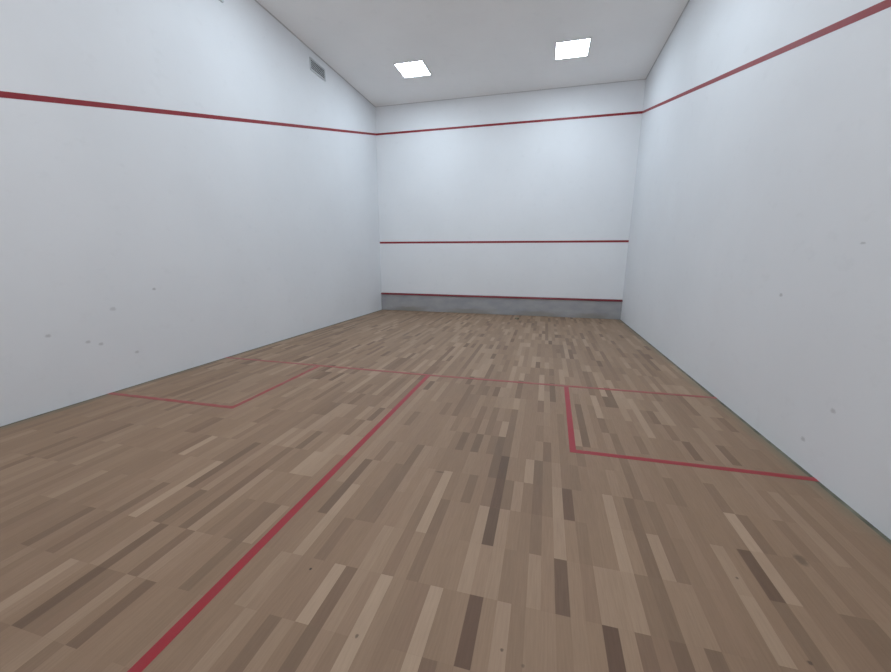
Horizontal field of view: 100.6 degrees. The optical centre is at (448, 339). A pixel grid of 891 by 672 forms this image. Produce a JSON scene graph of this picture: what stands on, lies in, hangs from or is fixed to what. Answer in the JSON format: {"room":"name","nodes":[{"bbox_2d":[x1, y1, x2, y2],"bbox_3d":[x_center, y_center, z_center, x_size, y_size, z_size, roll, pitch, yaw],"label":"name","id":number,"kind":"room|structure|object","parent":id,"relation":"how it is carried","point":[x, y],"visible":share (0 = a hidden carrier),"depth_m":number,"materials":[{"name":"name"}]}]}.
{"room":"squash court","nodes":[
{"label":"squash court","id":0,"kind":"room"},
{"bbox_2d":[0,0,381,426],"bbox_3d":[-3.279,-2.451,5.290,0.150,5.593,10.350,3,13,14],"label":"wall","id":1,"kind":"structure","parent":0,"point":[136,247],"depth_m":4.47,"materials":[{"name":"white paint"}]},
{"bbox_2d":[0,91,375,134],"bbox_3d":[-3.127,-3.219,5.399,0.001,2.478,9.750,3,13,14],"label":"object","id":2,"kind":"object","parent":1,"relation":"attached to","point":[3,94],"visible":1,"depth_m":4.20,"materials":[{"name":"red paint"}]},
{"bbox_2d":[0,310,379,427],"bbox_3d":[-3.207,0.189,5.846,0.028,0.002,10.350,3,13,14],"label":"trim","id":3,"kind":"structure","parent":1,"relation":"attached to","point":[379,310],"depth_m":4.39,"materials":[{"name":"grey"}]},
{"bbox_2d":[255,0,374,106],"bbox_3d":[-3.187,-4.975,4.714,0.014,0.014,10.350,3,13,14],"label":"trim","id":4,"kind":"structure","parent":1,"relation":"attached to","point":[255,0],"depth_m":6.83,"materials":[{"name":"grey paint"}]},
{"bbox_2d":[309,57,325,80],"bbox_3d":[-2.537,-5.261,7.202,0.026,0.210,0.500,3,13,14],"label":"air vent","id":5,"kind":"object","parent":1,"relation":"in","point":[315,67],"visible":1,"depth_m":7.19,"materials":[{"name":"grey metal"}]},
{"bbox_2d":[0,310,890,671],"bbox_3d":[-0.123,0.424,5.080,6.400,0.100,10.350,3,13,14],"label":"floor","id":6,"kind":"structure","parent":0,"point":[466,533],"depth_m":2.06,"materials":[{"name":"brown wood"}]},
{"bbox_2d":[108,366,319,408],"bbox_3d":[-2.725,0.476,4.544,1.630,0.001,1.540,3,13,14],"label":"box","id":7,"kind":"object","parent":6,"relation":"on","point":[288,380],"visible":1,"depth_m":3.91,"materials":[{"name":"red paint"}]},
{"bbox_2d":[127,376,428,671],"bbox_3d":[-0.840,0.949,2.438,0.050,0.001,4.775,3,13,14],"label":"half court line","id":8,"kind":"object","parent":6,"relation":"on","point":[150,655],"visible":1,"depth_m":1.80,"materials":[{"name":"red paint"}]},
{"bbox_2d":[225,357,716,398],"bbox_3d":[-0.212,0.448,4.733,6.401,0.001,0.089,3,13,14],"label":"short line","id":9,"kind":"object","parent":6,"relation":"on","point":[225,357],"visible":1,"depth_m":4.56,"materials":[{"name":"red paint"}]},
{"bbox_2d":[564,387,818,481],"bbox_3d":[1.910,0.752,3.399,1.605,0.001,1.562,3,13,14],"label":"box","id":10,"kind":"object","parent":6,"relation":"on","point":[572,446],"visible":1,"depth_m":2.75,"materials":[{"name":"red paint"}]},
{"bbox_2d":[257,0,687,106],"bbox_3d":[-0.095,-4.853,3.921,6.400,0.120,10.350,3,13,14],"label":"ceiling","id":11,"kind":"structure","parent":0,"point":[469,48],"depth_m":6.64,"materials":[{"name":"paint"}]},
{"bbox_2d":[394,59,430,77],"bbox_3d":[-0.729,-5.606,7.662,0.600,0.022,0.600,3,13,14],"label":"recessed light","id":12,"kind":"object","parent":11,"relation":"in","point":[415,68],"visible":1,"depth_m":7.62,"materials":[{"name":"white plastic"}]},
{"bbox_2d":[555,37,590,59],"bbox_3d":[2.310,-5.422,6.897,0.600,0.022,0.600,3,13,14],"label":"recessed light","id":13,"kind":"object","parent":11,"relation":"in","point":[572,48],"visible":1,"depth_m":6.87,"materials":[{"name":"white plastic"}]},
{"bbox_2d":[375,80,645,299],"bbox_3d":[1.207,-3.343,9.457,6.700,5.593,0.150,3,13,14],"label":"wall","id":14,"kind":"structure","parent":0,"point":[572,179],"depth_m":9.24,"materials":[{"name":"white paint"}]},
{"bbox_2d":[381,293,622,319],"bbox_3d":[1.170,-0.930,9.890,6.396,0.491,0.044,3,13,14],"label":"tin","id":15,"kind":"object","parent":14,"relation":"attached to","point":[477,304],"visible":1,"depth_m":9.79,"materials":[{"name":"grey paint"}]},
{"bbox_2d":[380,240,628,243],"bbox_3d":[1.184,-2.528,9.560,6.400,0.050,0.001,3,13,14],"label":"service line","id":16,"kind":"object","parent":14,"relation":"attached to","point":[576,241],"visible":1,"depth_m":9.44,"materials":[{"name":"red paint"}]},
{"bbox_2d":[376,111,641,134],"bbox_3d":[1.198,-5.223,8.968,6.400,0.050,0.001,3,13,14],"label":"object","id":17,"kind":"object","parent":14,"relation":"attached to","point":[637,112],"visible":1,"depth_m":8.87,"materials":[{"name":"red paint"}]},
{"bbox_2d":[377,79,644,106],"bbox_3d":[1.200,-5.857,8.825,6.372,0.010,0.010,3,13,14],"label":"trim","id":18,"kind":"structure","parent":14,"relation":"attached to","point":[638,79],"depth_m":8.72,"materials":[{"name":"grey paint"}]},
{"bbox_2d":[620,0,890,539],"bbox_3d":[3.061,-2.067,3.693,0.150,5.593,10.350,3,13,14],"label":"wall","id":19,"kind":"structure","parent":0,"point":[758,264],"depth_m":3.06,"materials":[{"name":"white paint"}]},
{"bbox_2d":[645,0,689,79],"bbox_3d":[2.995,-4.601,3.157,0.014,0.014,10.350,3,13,14],"label":"trim","id":20,"kind":"structure","parent":19,"relation":"attached to","point":[688,0],"depth_m":6.50,"materials":[{"name":"grey paint"}]},
{"bbox_2d":[620,320,890,543],"bbox_3d":[2.961,0.562,4.293,0.028,0.002,10.350,3,13,14],"label":"trim","id":21,"kind":"structure","parent":19,"relation":"attached to","point":[864,520],"depth_m":2.74,"materials":[{"name":"grey"}]},
{"bbox_2d":[642,0,890,112],"bbox_3d":[3.067,-2.829,3.842,0.001,2.508,9.750,3,13,14],"label":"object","id":22,"kind":"object","parent":19,"relation":"attached to","point":[885,4],"visible":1,"depth_m":2.97,"materials":[{"name":"red paint"}]}
]}

